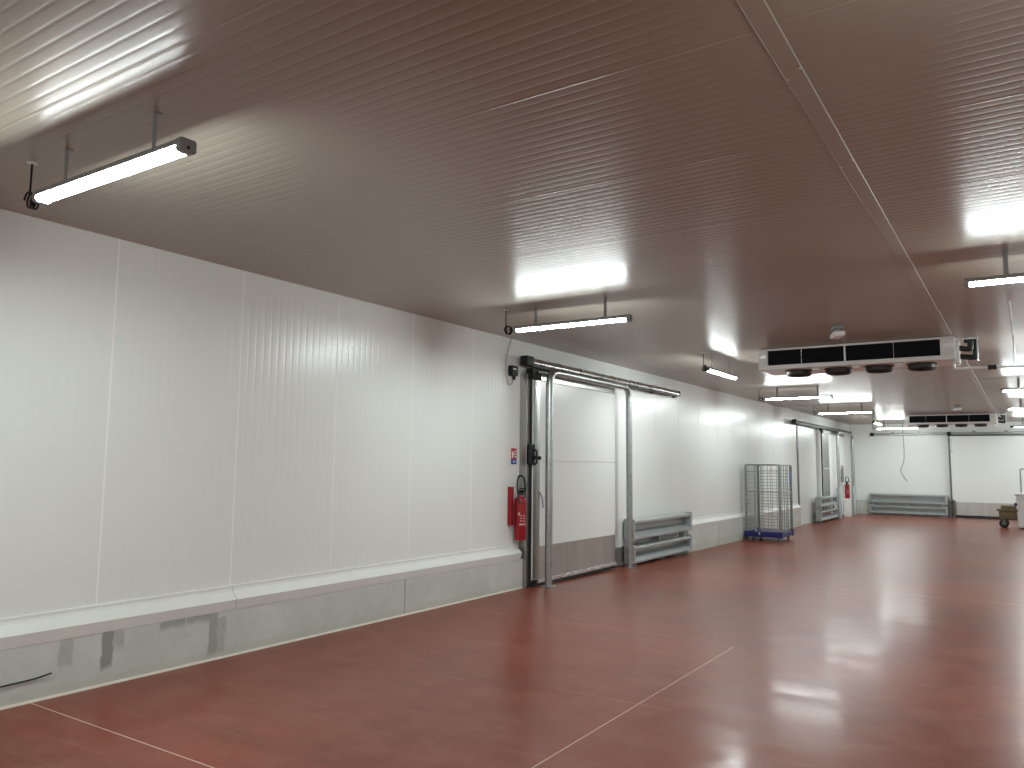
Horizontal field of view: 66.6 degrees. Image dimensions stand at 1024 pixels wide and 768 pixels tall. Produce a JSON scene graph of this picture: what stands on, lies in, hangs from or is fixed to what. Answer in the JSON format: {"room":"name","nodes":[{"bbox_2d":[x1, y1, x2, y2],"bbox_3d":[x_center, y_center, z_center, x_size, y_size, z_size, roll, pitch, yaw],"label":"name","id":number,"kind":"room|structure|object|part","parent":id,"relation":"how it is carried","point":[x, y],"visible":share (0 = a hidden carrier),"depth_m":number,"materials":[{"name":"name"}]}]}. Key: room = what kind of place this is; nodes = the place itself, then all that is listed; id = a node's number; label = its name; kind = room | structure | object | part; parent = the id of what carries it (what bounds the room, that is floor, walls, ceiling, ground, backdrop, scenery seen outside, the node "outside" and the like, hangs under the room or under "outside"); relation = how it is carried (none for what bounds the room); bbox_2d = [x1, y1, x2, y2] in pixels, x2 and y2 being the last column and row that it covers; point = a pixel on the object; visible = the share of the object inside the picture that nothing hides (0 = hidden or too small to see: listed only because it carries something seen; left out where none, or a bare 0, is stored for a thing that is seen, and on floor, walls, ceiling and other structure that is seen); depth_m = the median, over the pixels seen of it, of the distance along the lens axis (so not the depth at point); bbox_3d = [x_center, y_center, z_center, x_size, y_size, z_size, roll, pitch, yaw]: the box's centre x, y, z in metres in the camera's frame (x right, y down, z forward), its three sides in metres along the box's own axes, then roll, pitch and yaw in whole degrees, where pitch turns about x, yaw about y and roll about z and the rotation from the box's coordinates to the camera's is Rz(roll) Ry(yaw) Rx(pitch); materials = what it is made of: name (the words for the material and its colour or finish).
{"room":"cold storage warehouse","nodes":[
{"label":"cold storage warehouse","id":0,"kind":"room"},
{"bbox_2d":[0,209,851,617],"bbox_3d":[2.620,1.589,14.529,0.001,3.580,39.279,-3,-7,33],"label":"wall","id":1,"kind":"structure","parent":0,"point":[169,488],"depth_m":7.04,"materials":[{"name":"white metal"}]},
{"bbox_2d":[0,672,51,687],"bbox_3d":[-3.384,2.001,5.167,0.020,0.050,0.632,-3,-7,34],"label":"cable","id":2,"kind":"object","parent":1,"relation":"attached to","point":[51,672],"visible":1,"depth_m":5.29,"materials":[{"name":"black plastic"}]},
{"bbox_2d":[0,559,522,706],"bbox_3d":[-4.023,1.877,4.294,0.073,0.405,15.055,-3,-7,33],"label":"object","id":3,"kind":"structure","parent":1,"relation":"attached to","point":[80,662],"depth_m":6.58,"materials":[{"name":"concrete"}]},
{"bbox_2d":[0,585,236,649],"bbox_3d":[-5.278,1.365,2.405,0.093,0.196,10.446,-3,-7,33],"label":"capping","id":4,"kind":"structure","parent":3,"relation":"on","point":[43,627],"depth_m":5.82,"materials":[{"name":"white metal"}]},
{"bbox_2d":[231,544,521,608],"bbox_3d":[-1.155,2.052,8.637,0.093,0.196,4.548,-3,-7,33],"label":"capping","id":5,"kind":"structure","parent":3,"relation":"on","point":[249,594],"depth_m":8.03,"materials":[{"name":"white metal"}]},
{"bbox_2d":[95,239,847,603],"bbox_3d":[2.702,1.509,14.662,0.006,3.368,37.453,-3,-7,33],"label":"joint","id":6,"kind":"object","parent":1,"relation":"attached to","point":[119,239],"visible":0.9,"depth_m":7.02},
{"bbox_2d":[507,487,513,524],"bbox_3d":[-0.019,1.631,10.443,0.057,0.510,0.068,-3,-7,33],"label":"bracket","id":7,"kind":"object","parent":1,"relation":"attached to","point":[510,489],"visible":1,"depth_m":10.42,"materials":[{"name":"red metal"}]},
{"bbox_2d":[506,338,517,384],"bbox_3d":[-0.004,-0.336,10.615,0.075,0.705,0.234,-3,-7,33],"label":"junction box","id":8,"kind":"object","parent":1,"relation":"attached to","point":[512,370],"visible":0.96,"depth_m":10.58,"materials":[{"name":"black plastic"}]},
{"bbox_2d":[511,448,516,463],"bbox_3d":[0.026,0.983,10.609,0.006,0.215,0.130,-3,-7,33],"label":"safety sign","id":9,"kind":"object","parent":1,"relation":"attached to","point":[513,450],"visible":1,"depth_m":10.61,"materials":[{"name":"red plastic"}]},
{"bbox_3d":[0.025,0.948,10.613,0.004,0.145,0.130,-3,-7,33],"label":"red panel","id":10,"kind":"part","parent":9,"relation":"part of","materials":[{"name":"red plastic"}]},
{"bbox_2d":[514,475,526,539],"bbox_3d":[0.117,1.658,10.497,0.176,0.870,0.180,4,-7,-31],"label":"fire extinguisher","id":11,"kind":"object","parent":1,"relation":"attached to","point":[520,502],"visible":1,"depth_m":10.43,"materials":[{"name":"red metal"}]},
{"bbox_2d":[518,512,525,524],"bbox_3d":[0.135,1.802,10.421,0.112,0.170,0.021,3,-6,-19],"label":"print","id":12,"kind":"object","parent":11,"relation":"attached to","point":[521,515],"depth_m":10.41},
{"bbox_2d":[519,355,680,587],"bbox_3d":[1.694,1.423,12.903,0.242,3.195,5.695,-3,-7,33],"label":"door","id":13,"kind":"structure","parent":1,"relation":"in","point":[588,418],"depth_m":11.71,"materials":[{"name":"white paint"}]},
{"bbox_3d":[0.268,0.960,10.674,0.027,0.270,0.140,-3,-7,33],"label":"latch plate","id":14,"kind":"part","parent":13,"relation":"part of","materials":[{"name":"black plastic"}]},
{"bbox_3d":[0.338,1.308,10.774,0.005,2.738,0.174,-3,-7,33],"label":"edge plate","id":15,"kind":"part","parent":13,"relation":"part of","materials":[{"name":"silver metal"}]},
{"bbox_3d":[0.343,1.005,10.719,0.137,0.221,0.061,6,-8,-43],"label":"handle","id":16,"kind":"part","parent":13,"relation":"part of","materials":[{"name":"black plastic"}]},
{"bbox_3d":[1.028,2.566,11.717,0.003,0.445,2.371,-3,-7,33],"label":"kick plate","id":17,"kind":"part","parent":13,"relation":"part of","materials":[{"name":"silver metal"}]},
{"bbox_3d":[1.760,-0.064,13.117,0.105,0.090,5.490,-3,-7,33],"label":"overhead rail","id":18,"kind":"part","parent":13,"relation":"part of","materials":[{"name":"metal"}]},
{"bbox_2d":[685,510,800,551],"bbox_3d":[6.084,3.606,19.569,0.073,0.495,9.350,-3,-7,33],"label":"baseboard","id":19,"kind":"structure","parent":1,"relation":"attached to","point":[720,534],"depth_m":17.67,"materials":[{"name":"concrete"}]},
{"bbox_2d":[692,503,800,528],"bbox_3d":[6.088,3.260,19.586,0.093,0.196,9.320,-3,-7,33],"label":"capping","id":20,"kind":"structure","parent":19,"relation":"on","point":[699,522],"depth_m":17.80,"materials":[{"name":"white metal"}]},
{"bbox_2d":[792,419,851,520],"bbox_3d":[10.691,3.006,26.536,0.197,3.214,8.875,-3,-7,33],"label":"door","id":21,"kind":"structure","parent":1,"relation":"in","point":[825,440],"depth_m":26.39,"materials":[{"name":"white paint"}]},
{"bbox_3d":[10.775,1.508,26.739,0.105,0.090,8.670,-3,-7,33],"label":"overhead rail","id":22,"kind":"part","parent":21,"relation":"part of","materials":[{"name":"silver metal"}]},
{"bbox_3d":[10.597,3.079,26.277,0.005,2.799,0.984,-3,-7,33],"label":"edge plate","id":23,"kind":"part","parent":21,"relation":"part of","materials":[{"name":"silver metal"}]},
{"bbox_2d":[841,466,843,481],"bbox_3d":[12.009,3.264,28.335,0.068,0.600,0.140,-3,-7,33],"label":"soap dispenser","id":24,"kind":"object","parent":21,"relation":"attached to","point":[842,469],"visible":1,"depth_m":28.28,"materials":[{"name":"white plastic"}]},
{"bbox_2d":[0,0,1023,424],"bbox_3d":[6.037,-0.376,12.479,8.140,0.003,39.283,-3,-7,33],"label":"ceiling","id":25,"kind":"structure","parent":0,"point":[464,163],"depth_m":4.43,"materials":[{"name":"white metal"}]},
{"bbox_2d":[23,112,196,209],"bbox_3d":[-2.173,-1.183,4.120,1.551,0.285,0.088,-3,-7,33],"label":"strip light","id":26,"kind":"object","parent":25,"relation":"hanging from","point":[182,146],"visible":1,"depth_m":4.00,"materials":[{"name":"white plastic"}]},
{"bbox_2d":[36,145,185,202],"bbox_3d":[-2.112,-1.083,4.069,1.320,0.028,0.075,-3,-7,33],"label":"diffuser","id":27,"kind":"object","parent":26,"relation":"attached to","point":[161,154],"depth_m":4.01,"materials":[{"name":"white plastic"}]},
{"bbox_2d":[504,298,631,334],"bbox_3d":[0.555,-0.723,8.298,1.551,0.285,0.088,-3,-7,33],"label":"strip light","id":28,"kind":"object","parent":25,"relation":"hanging from","point":[619,318],"visible":1,"depth_m":8.23,"materials":[{"name":"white plastic"}]},
{"bbox_2d":[516,318,625,331],"bbox_3d":[0.616,-0.623,8.246,1.320,0.028,0.075,-3,-7,33],"label":"diffuser","id":29,"kind":"object","parent":28,"relation":"attached to","point":[590,321],"depth_m":8.23,"materials":[{"name":"white plastic"}]},
{"bbox_2d":[702,352,736,379],"bbox_3d":[3.312,-0.266,12.439,0.088,0.285,1.551,-3,-7,33],"label":"strip light","id":30,"kind":"object","parent":25,"relation":"hanging from","point":[708,369],"visible":1,"depth_m":12.28,"materials":[{"name":"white plastic"}]},
{"bbox_2d":[707,369,735,378],"bbox_3d":[3.351,-0.156,12.490,0.075,0.028,1.320,-3,-7,33],"label":"diffuser","id":31,"kind":"object","parent":30,"relation":"attached to","point":[715,371],"depth_m":12.43,"materials":[{"name":"white plastic"}]},
{"bbox_2d":[757,386,832,400],"bbox_3d":[6.037,0.202,16.694,1.551,0.285,0.088,-3,-7,33],"label":"strip light","id":32,"kind":"object","parent":25,"relation":"hanging from","point":[817,395],"visible":1,"depth_m":16.62,"materials":[{"name":"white plastic"}]},
{"bbox_2d":[766,396,829,399],"bbox_3d":[6.098,0.302,16.642,1.320,0.028,0.075,-3,-7,33],"label":"diffuser","id":33,"kind":"object","parent":32,"relation":"attached to","point":[786,397],"depth_m":16.64,"materials":[{"name":"white plastic"}]},
{"bbox_2d":[830,325,844,338],"bbox_3d":[3.977,-0.634,9.540,0.130,0.133,0.300,-1,-6,13],"label":"emergency light","id":34,"kind":"object","parent":25,"relation":"attached to","point":[837,333],"visible":1,"depth_m":9.45,"materials":[{"name":"white paint"}]},
{"bbox_2d":[813,403,873,414],"bbox_3d":[8.894,0.678,21.012,1.551,0.285,0.088,-3,-7,33],"label":"strip light","id":35,"kind":"object","parent":25,"relation":"hanging from","point":[861,411],"visible":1,"depth_m":20.97,"materials":[{"name":"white plastic"}]},
{"bbox_2d":[819,412,871,413],"bbox_3d":[8.955,0.778,20.961,1.320,0.028,0.075,-3,-7,33],"label":"diffuser","id":36,"kind":"object","parent":35,"relation":"attached to","point":[819,412],"depth_m":21.01,"materials":[{"name":"white plastic"}]},
{"bbox_2d":[736,0,999,420],"bbox_3d":[6.867,-0.419,11.933,0.090,0.012,39.290,-3,-7,33],"label":"strip","id":37,"kind":"object","parent":25,"relation":"attached to","point":[758,13],"visible":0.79,"depth_m":3.98,"materials":[{"name":"metal"}]},
{"bbox_2d":[758,334,1023,376],"bbox_3d":[6.092,-0.376,10.280,5.410,0.450,0.824,-3,-7,33],"label":"cooler","id":38,"kind":"object","parent":25,"relation":"hanging from","point":[919,354],"visible":1,"depth_m":10.70,"materials":[{"name":"white paint"}]},
{"bbox_2d":[788,375,809,376],"bbox_3d":[4.227,-0.113,11.484,0.309,0.018,0.309,-3,-7,33],"label":"fan grille","id":39,"kind":"object","parent":38,"relation":"attached to","point":[788,375],"depth_m":11.45,"materials":[{"name":"metal"}]},
{"bbox_2d":[830,373,850,375],"bbox_3d":[4.682,-0.139,11.186,0.309,0.018,0.309,-3,-7,33],"label":"fan grille","id":40,"kind":"object","parent":38,"relation":"attached to","point":[834,374],"depth_m":11.15,"materials":[{"name":"metal"}]},
{"bbox_2d":[867,370,890,372],"bbox_3d":[5.129,-0.164,10.893,0.309,0.018,0.309,-3,-7,33],"label":"fan grille","id":41,"kind":"object","parent":38,"relation":"attached to","point":[868,371],"depth_m":10.83,"materials":[{"name":"metal"}]},
{"bbox_2d":[909,368,934,370],"bbox_3d":[5.572,-0.189,10.603,0.309,0.018,0.309,-3,-7,33],"label":"fan grille","id":42,"kind":"object","parent":38,"relation":"attached to","point":[910,369],"depth_m":10.55,"materials":[{"name":"metal"}]},
{"bbox_2d":[872,421,918,429],"bbox_3d":[13.723,1.476,27.965,1.551,0.342,0.088,-3,-7,33],"label":"strip light","id":43,"kind":"object","parent":25,"relation":"hanging from","point":[883,427],"visible":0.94,"depth_m":27.93,"materials":[{"name":"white plastic"}]},
{"bbox_2d":[882,428,917,428],"bbox_3d":[13.784,1.597,27.911,1.320,0.034,0.075,-3,-7,33],"label":"diffuser","id":44,"kind":"object","parent":43,"relation":"attached to","point":[882,428],"depth_m":27.83,"materials":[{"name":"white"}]},
{"bbox_2d":[953,405,961,410],"bbox_3d":[12.043,0.645,21.100,0.130,0.133,0.300,-1,-6,13],"label":"emergency light","id":45,"kind":"object","parent":25,"relation":"attached to","point":[956,408],"visible":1,"depth_m":21.04,"materials":[{"name":"white paint"}]},
{"bbox_2d":[905,413,1023,427],"bbox_3d":[15.164,1.140,24.038,5.410,0.450,0.824,-3,-7,33],"label":"cooler","id":46,"kind":"object","parent":25,"relation":"hanging from","point":[959,420],"visible":1,"depth_m":24.46,"materials":[{"name":"white paint"}]},
{"bbox_3d":[13.953,1.141,24.839,2.510,0.302,0.824,-3,-7,33],"label":"casing","id":47,"kind":"part","parent":46,"relation":"part of","materials":[{"name":"white paint"}]},
{"bbox_2d":[964,249,1023,287],"bbox_3d":[4.280,-0.935,5.857,1.551,0.285,0.088,-3,-7,33],"label":"strip light","id":48,"kind":"object","parent":25,"relation":"hanging from","point":[1017,277],"visible":1,"depth_m":6.13,"materials":[{"name":"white plastic"}]},
{"bbox_2d":[969,277,1023,286],"bbox_3d":[4.217,-0.829,5.887,1.320,0.028,0.075,-3,-7,33],"label":"diffuser","id":49,"kind":"object","parent":48,"relation":"attached to","point":[979,281],"depth_m":6.14,"materials":[{"name":"white plastic"}]},
{"bbox_2d":[1008,300,1015,364],"bbox_3d":[5.714,-0.550,8.906,0.022,0.394,2.371,-3,-7,33],"label":"conduit","id":50,"kind":"object","parent":25,"relation":"attached to","point":[1009,301],"visible":1,"depth_m":9.55,"materials":[{"name":"white paint"}]},
{"bbox_2d":[1001,377,1023,392],"bbox_3d":[9.868,-0.004,14.303,1.551,0.285,0.088,-3,-7,33],"label":"strip light","id":51,"kind":"object","parent":25,"relation":"hanging from","point":[1018,381],"visible":1,"depth_m":14.58,"materials":[{"name":"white plastic"}]},
{"bbox_2d":[1003,390,1023,391],"bbox_3d":[9.804,0.103,14.333,1.320,0.028,0.075,-3,-7,33],"label":"diffuser","id":52,"kind":"object","parent":51,"relation":"attached to","point":[1003,390],"depth_m":14.60,"materials":[{"name":"white plastic"}]},
{"bbox_2d":[1007,399,1023,409],"bbox_3d":[12.780,0.481,18.705,1.551,0.285,0.088,-3,-7,33],"label":"strip light","id":53,"kind":"object","parent":25,"relation":"hanging from","point":[1020,407],"visible":1,"depth_m":18.98,"materials":[{"name":"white plastic"}]},
{"bbox_2d":[0,513,1023,767],"bbox_3d":[6.003,3.030,12.130,8.140,0.110,39.300,-3,-7,33],"label":"floor","id":54,"kind":"structure","parent":0,"point":[861,640],"depth_m":6.01,"materials":[{"name":"red plastic"}]},
{"bbox_2d":[0,587,522,709],"bbox_3d":[-3.989,2.048,4.250,0.016,0.016,15.050,-3,-7,33],"label":"sealant","id":55,"kind":"structure","parent":54,"relation":"on","point":[358,625],"depth_m":6.53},
{"bbox_2d":[541,369,635,587],"bbox_3d":[1.235,1.403,11.900,0.152,3.033,2.811,-3,-7,33],"label":"hoop","id":56,"kind":"object","parent":54,"relation":"on","point":[555,372],"visible":1,"depth_m":11.02,"materials":[{"name":"metal"}]},
{"bbox_2d":[624,512,691,565],"bbox_3d":[2.712,2.798,14.285,0.204,0.787,2.752,-3,-7,33],"label":"guard rail","id":57,"kind":"object","parent":54,"relation":"on","point":[655,526],"visible":0.93,"depth_m":14.22,"materials":[{"name":"grey metal"}]},
{"bbox_3d":[1.992,2.460,13.190,0.176,0.356,0.081,-3,-7,33],"label":"plate","id":58,"kind":"part","parent":57,"relation":"part of","materials":[{"name":"grey metal"}]},
{"bbox_3d":[1.988,2.873,13.148,0.176,0.306,0.081,-3,-7,33],"label":"plate","id":59,"kind":"part","parent":57,"relation":"part of","materials":[{"name":"grey metal"}]},
{"bbox_3d":[3.460,2.705,15.409,0.176,0.356,0.081,-3,-7,33],"label":"plate","id":60,"kind":"part","parent":57,"relation":"part of","materials":[{"name":"grey metal"}]},
{"bbox_3d":[3.455,3.118,15.366,0.176,0.306,0.081,-3,-7,33],"label":"plate","id":61,"kind":"part","parent":57,"relation":"part of","materials":[{"name":"grey metal"}]},
{"bbox_2d":[744,464,793,541],"bbox_3d":[6.209,2.843,18.854,0.884,1.800,1.124,-3,-7,33],"label":"roll cage","id":62,"kind":"object","parent":54,"relation":"on","point":[752,513],"visible":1,"depth_m":18.69,"materials":[{"name":"grey metal"}]},
{"bbox_3d":[5.867,2.764,19.089,0.034,1.602,1.094,-3,-7,33],"label":"panel","id":63,"kind":"part","parent":62,"relation":"part of","materials":[{"name":"metal"}]},
{"bbox_3d":[6.501,2.793,19.304,0.794,1.602,0.034,-3,-7,33],"label":"panel","id":64,"kind":"part","parent":62,"relation":"part of","materials":[{"name":"metal"}]},
{"bbox_3d":[6.552,2.725,18.640,0.034,1.602,1.094,-3,-7,33],"label":"panel","id":65,"kind":"part","parent":62,"relation":"part of","materials":[{"name":"metal"}]},
{"bbox_3d":[6.784,2.284,19.005,0.006,0.280,0.200,-3,-7,33],"label":"tag plate","id":66,"kind":"part","parent":62,"relation":"part of","materials":[{"name":"blue plastic"}]},
{"bbox_2d":[815,495,837,522],"bbox_3d":[10.464,4.130,25.927,0.204,0.822,2.632,-3,-7,33],"label":"guard rail","id":67,"kind":"object","parent":54,"relation":"on","point":[819,503],"visible":1,"depth_m":25.56,"materials":[{"name":"grey metal"}]},
{"bbox_3d":[9.778,3.771,24.885,0.176,0.336,0.081,-3,-7,33],"label":"plate","id":68,"kind":"part","parent":67,"relation":"part of","materials":[{"name":"grey metal"}]},
{"bbox_3d":[9.773,4.204,24.840,0.176,0.336,0.081,-3,-7,33],"label":"plate","id":69,"kind":"part","parent":67,"relation":"part of","materials":[{"name":"grey metal"}]},
{"bbox_2d":[836,431,856,518],"bbox_3d":[12.120,3.276,28.285,0.179,3.061,2.768,-3,-7,34],"label":"hoop","id":70,"kind":"object","parent":54,"relation":"on","point":[853,488],"visible":1,"depth_m":27.59,"materials":[{"name":"metal"}]},
{"bbox_3d":[12.120,3.276,28.285,0.110,3.060,2.710,-3,-7,34],"label":"tube frame","id":71,"kind":"part","parent":70,"relation":"part of","materials":[{"name":"metal"}]},
{"bbox_2d":[843,498,851,516],"bbox_3d":[12.262,4.508,28.477,0.230,0.650,0.450,-3,-7,33],"label":"box","id":72,"kind":"object","parent":54,"relation":"on","point":[847,503],"visible":1,"depth_m":28.30,"materials":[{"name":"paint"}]},
{"bbox_2d":[845,476,849,498],"bbox_3d":[12.270,3.786,28.543,0.176,0.801,0.180,1,-6,-5],"label":"fire extinguisher","id":73,"kind":"object","parent":72,"relation":"on","point":[847,486],"visible":1,"depth_m":28.48,"materials":[{"name":"red metal"}]},
{"bbox_2d":[869,493,948,516],"bbox_3d":[14.965,4.564,29.492,2.672,0.812,0.194,-3,-7,33],"label":"guard rail","id":74,"kind":"object","parent":54,"relation":"on","point":[873,497],"visible":1,"depth_m":29.46,"materials":[{"name":"grey metal"}]},
{"bbox_3d":[16.042,4.274,28.794,0.081,0.356,0.166,-3,-7,33],"label":"plate","id":75,"kind":"part","parent":74,"relation":"part of","materials":[{"name":"grey metal"}]},
{"bbox_2d":[949,500,955,517],"bbox_3d":[16.120,4.559,28.543,0.217,0.653,0.087,-3,-7,33],"label":"bollard","id":76,"kind":"object","parent":54,"relation":"on","point":[950,501],"visible":1,"depth_m":28.52,"materials":[{"name":"grey metal"}]},
{"bbox_2d":[997,468,1023,527],"bbox_3d":[15.391,3.452,23.618,1.230,1.799,0.775,-3,-7,33],"label":"trolley","id":77,"kind":"object","parent":54,"relation":"on","point":[1006,512],"visible":1,"depth_m":23.41,"materials":[{"name":"white plastic"}]},
{"bbox_2d":[1014,492,1023,527],"bbox_3d":[15.593,3.797,23.462,0.755,1.030,0.750,-3,-7,33],"label":"tub","id":78,"kind":"object","parent":77,"relation":"in","point":[1019,512],"depth_m":23.32,"materials":[{"name":"white plastic"}]},
{"bbox_3d":[15.477,2.881,23.278,0.544,0.732,0.044,-3,-7,33],"label":"handle","id":79,"kind":"part","parent":77,"relation":"part of","materials":[{"name":"metal"}]},
{"bbox_2d":[850,422,1023,519],"bbox_3d":[16.816,3.193,28.620,8.131,3.580,0.001,-3,-7,33],"label":"wall","id":80,"kind":"structure","parent":0,"point":[878,460],"depth_m":29.84,"materials":[{"name":"white metal"}]},
{"bbox_2d":[857,500,869,513],"bbox_3d":[13.640,4.842,30.494,0.618,0.620,0.067,-3,-7,33],"label":"baseboard","id":81,"kind":"structure","parent":80,"relation":"attached to","point":[862,505],"depth_m":30.42,"materials":[{"name":"concrete"}]},
{"bbox_2d":[870,430,1023,518],"bbox_3d":[16.242,3.312,28.875,5.390,3.155,0.176,-3,-7,33],"label":"door","id":82,"kind":"structure","parent":80,"relation":"in","point":[984,467],"depth_m":28.25,"materials":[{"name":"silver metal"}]},
{"bbox_3d":[16.312,1.843,28.981,5.250,0.090,0.100,-3,-7,33],"label":"overhead rail","id":83,"kind":"part","parent":82,"relation":"part of","materials":[{"name":"silver metal"}]},
{"bbox_3d":[16.261,2.266,28.894,0.060,0.570,0.004,-3,-7,33],"label":"edge plate","id":84,"kind":"part","parent":82,"relation":"part of","materials":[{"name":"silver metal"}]},
{"bbox_3d":[17.239,4.514,27.998,2.260,0.475,0.004,-3,-7,33],"label":"kick plate","id":85,"kind":"part","parent":82,"relation":"part of","materials":[{"name":"silver metal"}]}
]}

